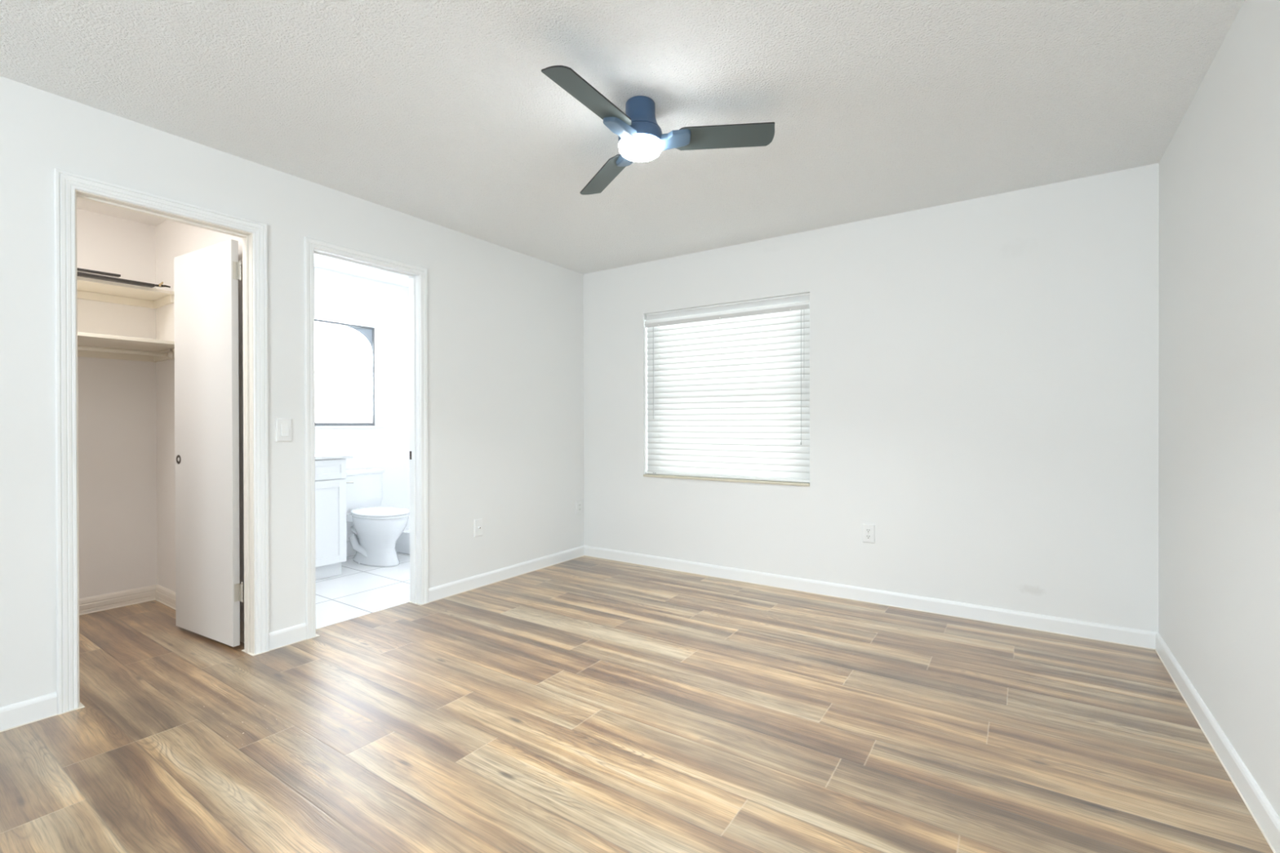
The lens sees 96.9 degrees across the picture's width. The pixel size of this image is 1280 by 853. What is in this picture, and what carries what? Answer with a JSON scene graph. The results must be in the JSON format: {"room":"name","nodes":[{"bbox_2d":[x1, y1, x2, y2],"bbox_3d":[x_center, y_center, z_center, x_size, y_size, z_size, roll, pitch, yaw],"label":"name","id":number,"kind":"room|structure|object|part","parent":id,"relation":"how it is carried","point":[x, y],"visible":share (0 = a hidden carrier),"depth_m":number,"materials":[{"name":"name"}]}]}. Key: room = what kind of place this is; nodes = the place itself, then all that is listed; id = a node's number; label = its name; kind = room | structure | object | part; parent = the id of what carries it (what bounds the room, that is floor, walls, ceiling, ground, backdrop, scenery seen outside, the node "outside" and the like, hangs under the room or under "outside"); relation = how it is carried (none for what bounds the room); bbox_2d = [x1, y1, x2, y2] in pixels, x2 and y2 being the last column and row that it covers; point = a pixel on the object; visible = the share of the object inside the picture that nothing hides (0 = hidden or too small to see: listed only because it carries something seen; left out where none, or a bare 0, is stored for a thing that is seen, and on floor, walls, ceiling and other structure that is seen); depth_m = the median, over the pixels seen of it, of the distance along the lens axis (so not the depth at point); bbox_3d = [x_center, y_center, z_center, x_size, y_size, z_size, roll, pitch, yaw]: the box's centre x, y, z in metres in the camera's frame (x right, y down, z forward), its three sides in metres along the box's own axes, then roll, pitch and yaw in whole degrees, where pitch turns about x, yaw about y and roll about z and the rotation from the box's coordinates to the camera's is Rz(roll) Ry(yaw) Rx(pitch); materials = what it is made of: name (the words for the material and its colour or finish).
{"room":"empty bedroom","nodes":[
{"label":"empty bedroom","id":0,"kind":"room"},
{"bbox_2d":[76,208,157,599],"bbox_3d":[-3.584,-0.058,3.181,0.100,2.500,1.470,0,0,34],"label":"wall","id":1,"kind":"structure","parent":0,"point":[117,399],"depth_m":3.55,"materials":[{"name":"white paint"}]},
{"bbox_2d":[79,584,156,615],"bbox_3d":[-3.522,1.085,3.169,0.017,0.095,1.310,0,0,34],"label":"baseboard","id":2,"kind":"structure","parent":1,"relation":"attached to","point":[134,596],"depth_m":3.54,"materials":[{"name":"beige paint"}]},
{"bbox_2d":[76,267,173,308],"bbox_3d":[-3.365,-0.823,3.056,0.403,0.114,1.304,0,0,34],"label":"closet shelf","id":3,"kind":"object","parent":1,"relation":"attached to","point":[90,289],"depth_m":3.41,"materials":[{"name":"beige paint"}]},
{"bbox_3d":[-3.295,-0.865,2.879,0.040,0.030,1.000,0,0,32],"label":"wood strip","id":4,"kind":"part","parent":3,"relation":"part of","materials":[{"name":"wood"}]},
{"bbox_3d":[-3.239,-0.841,2.929,0.053,0.016,1.145,0,0,34],"label":"wood strip","id":5,"kind":"part","parent":3,"relation":"part of","materials":[{"name":"grey wood"}]},
{"bbox_2d":[155,281,170,288],"bbox_3d":[-2.877,-0.856,3.420,0.028,0.035,0.072,0,0,34],"label":"finial","id":6,"kind":"object","parent":3,"relation":"attached to","point":[160,285],"visible":1,"depth_m":3.42,"materials":[{"name":"brown metal"}]},
{"bbox_3d":[-2.879,-0.847,3.421,0.015,0.018,0.071,0,0,40],"label":"stem","id":7,"kind":"part","parent":6,"relation":"part of","materials":[{"name":"brown metal"}]},
{"bbox_2d":[77,332,174,362],"bbox_3d":[-3.290,-0.457,3.007,0.582,0.079,1.304,0,0,34],"label":"closet shelf","id":8,"kind":"object","parent":1,"relation":"attached to","point":[92,340],"visible":0.34,"depth_m":3.37,"materials":[{"name":"beige paint"}]},
{"bbox_2d":[77,345,173,358],"bbox_3d":[-3.253,-0.447,2.974,0.044,0.060,1.280,0,0,34],"label":"rod","id":9,"kind":"object","parent":8,"relation":"hanging from","point":[169,354],"visible":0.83,"depth_m":3.32,"materials":[{"name":"beige paint"}]},
{"bbox_2d":[166,348,173,358],"bbox_3d":[-2.901,-0.449,3.497,0.044,0.060,0.020,0,0,34],"label":"socket","id":10,"kind":"object","parent":9,"relation":"attached to","point":[169,354],"depth_m":3.49,"materials":[{"name":"beige paint"}]},
{"bbox_2d":[155,220,244,622],"bbox_3d":[-2.527,-0.060,3.319,1.500,2.500,0.060,0,0,34],"label":"wall","id":11,"kind":"structure","parent":0,"point":[173,239],"depth_m":3.58,"materials":[{"name":"white paint"}]},
{"bbox_2d":[155,584,244,643],"bbox_3d":[-2.573,1.082,3.309,1.435,0.095,0.017,0,0,34],"label":"baseboard","id":12,"kind":"structure","parent":11,"relation":"attached to","point":[165,596],"depth_m":3.58,"materials":[{"name":"beige paint"}]},
{"bbox_2d":[173,239,243,647],"bbox_3d":[-2.304,0.085,3.018,0.651,2.054,0.041,0,0,30],"label":"door","id":13,"kind":"structure","parent":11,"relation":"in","point":[209,590],"depth_m":2.98,"materials":[{"name":"white paint"}]},
{"bbox_3d":[-2.556,0.182,3.140,0.051,0.051,0.003,0,0,30],"label":"finger pull","id":14,"kind":"part","parent":13,"relation":"part of","materials":[{"name":"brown metal"}]},
{"bbox_2d":[269,622,306,650],"bbox_3d":[-1.822,1.086,2.934,0.016,0.087,0.180,0,0,34],"label":"baseboard","id":15,"kind":"structure","parent":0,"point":[296,633],"depth_m":2.93,"materials":[{"name":"white wood"}]},
{"bbox_2d":[0,75,584,707],"bbox_3d":[-2.269,-0.087,2.321,0.042,2.440,6.313,0,0,34],"label":"wall","id":16,"kind":"structure","parent":0,"point":[505,326],"depth_m":2.98,"materials":[{"name":"white paint"}]},
{"bbox_2d":[0,692,57,732],"bbox_3d":[-3.123,1.096,1.003,0.016,0.087,2.964,0,0,34],"label":"baseboard","id":17,"kind":"structure","parent":16,"relation":"attached to","point":[34,709],"depth_m":2.16,"materials":[{"name":"white wood"}]},
{"bbox_2d":[53,168,269,715],"bbox_3d":[-2.128,0.059,2.570,0.128,2.144,0.754,0,0,34],"label":"trim","id":18,"kind":"structure","parent":16,"relation":"attached to","point":[68,187],"depth_m":2.40,"materials":[{"name":"white wood"}]},
{"bbox_2d":[275,417,292,441],"bbox_3d":[-1.829,0.018,2.919,0.020,0.120,0.074,0,0,34],"label":"light switch","id":19,"kind":"object","parent":16,"relation":"attached to","point":[283,425],"visible":1,"depth_m":2.91,"materials":[{"name":"white plastic"}]},
{"bbox_2d":[303,236,429,639],"bbox_3d":[-1.607,0.060,3.342,0.128,2.134,0.744,0,0,34],"label":"trim","id":20,"kind":"structure","parent":16,"relation":"attached to","point":[417,275],"depth_m":3.58,"materials":[{"name":"white wood"}]},
{"bbox_2d":[474,518,482,537],"bbox_3d":[-1.124,0.707,3.963,0.023,0.118,0.072,0,0,34],"label":"cable plate","id":21,"kind":"object","parent":16,"relation":"attached to","point":[477,522],"visible":1,"depth_m":3.96,"materials":[{"name":"white plastic"}]},
{"bbox_2d":[428,545,584,602],"bbox_3d":[-0.916,1.079,4.277,0.016,0.087,1.567,0,0,34],"label":"baseboard","id":22,"kind":"structure","parent":16,"relation":"attached to","point":[440,592],"depth_m":4.13,"materials":[{"name":"white wood"}]},
{"bbox_2d":[575,500,582,515],"bbox_3d":[-0.522,0.696,4.863,0.015,0.116,0.072,0,0,34],"label":"wall outlet","id":23,"kind":"object","parent":16,"relation":"attached to","point":[578,504],"visible":1,"depth_m":4.85,"materials":[{"name":"white plastic"}]},
{"bbox_2d":[577,503,581,511],"bbox_3d":[-0.519,0.696,4.861,0.005,0.068,0.033,0,0,34],"label":"receptacle","id":24,"kind":"object","parent":23,"relation":"attached to","point":[579,504],"depth_m":4.86,"materials":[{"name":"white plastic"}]},
{"bbox_2d":[314,266,409,541],"bbox_3d":[-2.623,-0.066,4.893,0.140,2.500,2.443,0,0,34],"label":"wall","id":25,"kind":"structure","parent":0,"point":[339,297],"depth_m":5.16,"materials":[{"name":"white paint"}]},
{"bbox_2d":[314,319,383,428],"bbox_3d":[-2.625,-0.439,4.821,0.087,0.908,0.905,0,0,34],"label":"mirror","id":26,"kind":"object","parent":25,"relation":"in","point":[344,353],"depth_m":4.93,"materials":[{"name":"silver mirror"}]},
{"bbox_3d":[-2.657,-0.772,4.816,0.006,0.210,0.795,0,0,34],"label":"pane","id":27,"kind":"part","parent":26,"relation":"part of","materials":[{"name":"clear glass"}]},
{"bbox_3d":[-2.656,-0.560,4.817,0.006,0.210,0.795,0,0,34],"label":"pane","id":28,"kind":"part","parent":26,"relation":"part of","materials":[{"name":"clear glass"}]},
{"bbox_3d":[-2.656,-0.348,4.818,0.006,0.210,0.795,0,0,34],"label":"pane","id":29,"kind":"part","parent":26,"relation":"part of","materials":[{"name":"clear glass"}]},
{"bbox_3d":[-2.655,-0.136,4.819,0.006,0.210,0.795,0,0,34],"label":"pane","id":30,"kind":"part","parent":26,"relation":"part of","materials":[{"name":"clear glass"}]},
{"bbox_3d":[-2.607,0.006,4.811,0.046,0.018,0.905,0,0,34],"label":"sill","id":31,"kind":"part","parent":26,"relation":"part of","materials":[{"name":"white paint"}]},
{"bbox_2d":[346,541,355,556],"bbox_3d":[-2.530,1.059,4.897,0.010,0.130,0.659,0,0,34],"label":"baseboard","id":32,"kind":"structure","parent":25,"relation":"attached to","point":[350,552],"depth_m":4.91,"materials":[{"name":"white wood"}]},
{"bbox_2d":[315,551,409,629],"bbox_3d":[-1.908,1.155,4.436,1.598,0.059,2.413,0,0,34],"label":"floor","id":33,"kind":"structure","parent":0,"point":[360,589],"depth_m":3.88,"materials":[{"name":"white tile"}]},
{"bbox_2d":[315,457,346,579],"bbox_3d":[-2.709,0.683,4.087,0.617,0.888,0.873,0,0,34],"label":"bathroom vanity","id":34,"kind":"object","parent":33,"relation":"on","point":[331,523],"visible":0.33,"depth_m":4.18,"materials":[{"name":"white paint"}]},
{"bbox_3d":[-2.330,0.317,4.115,0.020,0.142,0.393,0,0,34],"label":"drawer","id":35,"kind":"part","parent":34,"relation":"part of","materials":[{"name":"white paint"}]},
{"bbox_2d":[315,453,353,459],"bbox_3d":[-2.691,0.227,4.095,0.639,0.022,0.915,0,0,34],"label":"countertop","id":36,"kind":"structure","parent":34,"relation":"on","point":[317,455],"depth_m":4.22,"materials":[{"name":"white stone"}]},
{"bbox_2d":[345,468,409,566],"bbox_3d":[-2.205,0.749,4.728,0.728,0.750,0.416,0,0,34],"label":"toilet","id":37,"kind":"object","parent":33,"relation":"on","point":[378,528],"visible":0.89,"depth_m":4.62,"materials":[{"name":"white ceramic"}]},
{"bbox_3d":[-2.406,0.601,4.863,0.225,0.385,0.390,0,0,34],"label":"tank","id":38,"kind":"part","parent":37,"relation":"part of","materials":[{"name":"white ceramic"}]},
{"bbox_3d":[-2.429,0.391,4.877,0.190,0.034,0.416,0,0,34],"label":"tank lid","id":39,"kind":"part","parent":37,"relation":"part of","materials":[{"name":"white ceramic"}]},
{"bbox_3d":[-2.142,0.722,4.686,0.576,0.017,0.380,0,0,34],"label":"seat","id":40,"kind":"part","parent":37,"relation":"part of","materials":[{"name":"white plastic"}]},
{"bbox_3d":[-2.145,0.698,4.687,0.580,0.026,0.384,0,0,34],"label":"lid","id":41,"kind":"part","parent":37,"relation":"part of","materials":[{"name":"white ceramic"}]},
{"bbox_3d":[-2.171,0.928,4.706,0.620,0.392,0.366,0,0,34],"label":"bowl","id":42,"kind":"part","parent":37,"relation":"part of","materials":[{"name":"white ceramic"}]},
{"bbox_2d":[395,529,409,555],"bbox_3d":[-1.729,1.028,5.263,0.949,0.205,0.837,0,0,34],"label":"shower pan","id":43,"kind":"object","parent":33,"relation":"on","point":[402,543],"visible":0.02,"depth_m":5.00,"materials":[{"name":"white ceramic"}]},
{"bbox_2d":[0,0,1244,288],"bbox_3d":[-1.379,-1.357,1.774,5.608,0.100,6.413,0,0,34],"label":"ceiling","id":44,"kind":"structure","parent":0,"point":[446,113],"depth_m":2.25,"materials":[{"name":"white paint"}]},
{"bbox_2d":[541,65,774,195],"bbox_3d":[-0.063,-1.205,2.216,0.970,0.212,0.860,0,0,34],"label":"ceiling fan","id":45,"kind":"object","parent":44,"relation":"hanging from","point":[641,139],"visible":1,"depth_m":2.25,"materials":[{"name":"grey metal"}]},
{"bbox_3d":[-0.174,-1.169,2.021,0.120,0.037,0.412,0,0,34],"label":"blade","id":46,"kind":"part","parent":45,"relation":"part of","materials":[{"name":"grey wood"}]},
{"bbox_3d":[-0.156,-1.148,2.599,0.115,0.050,0.412,0,0,-27],"label":"blade","id":47,"kind":"part","parent":45,"relation":"part of","materials":[{"name":"grey wood"}]},
{"bbox_3d":[0.335,-1.172,2.294,0.412,0.048,0.115,0,0,3],"label":"blade","id":48,"kind":"part","parent":45,"relation":"part of","materials":[{"name":"grey wood"}]},
{"bbox_2d":[0,555,1273,852],"bbox_3d":[-1.388,1.134,1.638,5.328,0.001,6.528,0,0,34],"label":"floor","id":49,"kind":"structure","parent":0,"point":[584,704],"depth_m":2.06,"materials":[{"name":"brown wood"}]},
{"bbox_2d":[583,163,1159,631],"bbox_3d":[1.126,-0.101,3.936,3.868,2.440,0.160,0,0,34],"label":"wall","id":50,"kind":"structure","parent":0,"point":[984,371],"depth_m":3.37,"materials":[{"name":"white paint"}]},
{"bbox_2d":[643,473,809,486],"bbox_3d":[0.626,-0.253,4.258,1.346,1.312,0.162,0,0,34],"label":"window sill","id":51,"kind":"structure","parent":50,"relation":"in","point":[778,482],"depth_m":4.15,"materials":[{"name":"white wood"}]},
{"bbox_2d":[644,293,809,483],"bbox_3d":[0.608,-0.263,4.232,1.334,1.290,0.073,0,0,34],"label":"window blind","id":52,"kind":"object","parent":50,"relation":"attached to","point":[728,384],"visible":0.93,"depth_m":4.19,"materials":[{"name":"white plastic"}]},
{"bbox_3d":[0.151,-0.226,4.511,0.010,1.170,0.010,0,0,34],"label":"ladder cord","id":53,"kind":"part","parent":52,"relation":"part of","materials":[{"name":"white fabric"}]},
{"bbox_3d":[0.613,0.372,4.239,1.334,0.020,0.050,0,0,34],"label":"rail","id":54,"kind":"part","parent":52,"relation":"part of","materials":[{"name":"white plastic"}]},
{"bbox_3d":[1.038,-0.225,3.913,0.010,1.170,0.010,0,0,34],"label":"ladder cord","id":55,"kind":"part","parent":52,"relation":"part of","materials":[{"name":"white fabric"}]},
{"bbox_3d":[1.104,-0.343,3.860,0.027,0.934,0.010,0,0,34],"label":"lift cord","id":56,"kind":"part","parent":52,"relation":"part of","materials":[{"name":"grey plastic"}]},
{"bbox_2d":[862,524,875,543],"bbox_3d":[1.456,0.682,3.612,0.072,0.116,0.015,0,0,34],"label":"wall outlet","id":57,"kind":"object","parent":50,"relation":"attached to","point":[868,531],"visible":1,"depth_m":3.61,"materials":[{"name":"white plastic"}]},
{"bbox_2d":[865,528,871,533],"bbox_3d":[1.454,0.663,3.608,0.033,0.027,0.005,0,0,34],"label":"receptacle","id":58,"kind":"object","parent":57,"relation":"attached to","point":[867,530],"depth_m":3.61,"materials":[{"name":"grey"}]},
{"bbox_2d":[865,534,871,538],"bbox_3d":[1.454,0.702,3.609,0.033,0.027,0.005,0,0,34],"label":"receptacle","id":59,"kind":"object","parent":57,"relation":"attached to","point":[867,536],"depth_m":3.61,"materials":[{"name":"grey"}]},
{"bbox_2d":[584,545,1158,649],"bbox_3d":[1.055,1.076,3.883,3.726,0.087,0.016,0,0,34],"label":"baseboard","id":60,"kind":"structure","parent":50,"relation":"attached to","point":[1064,626],"depth_m":3.48,"materials":[{"name":"white wood"}]},
{"bbox_2d":[1158,0,1279,817],"bbox_3d":[0.879,-0.086,0.199,0.100,2.440,6.313,0,0,34],"label":"wall","id":61,"kind":"structure","parent":0,"point":[1219,402],"depth_m":1.89,"materials":[{"name":"white paint"}]},
{"bbox_2d":[1155,632,1279,852],"bbox_3d":[0.861,1.090,0.277,0.016,0.087,6.213,0,0,34],"label":"baseboard","id":62,"kind":"structure","parent":61,"relation":"attached to","point":[1264,815],"depth_m":1.85,"materials":[{"name":"white wood"}]}
]}

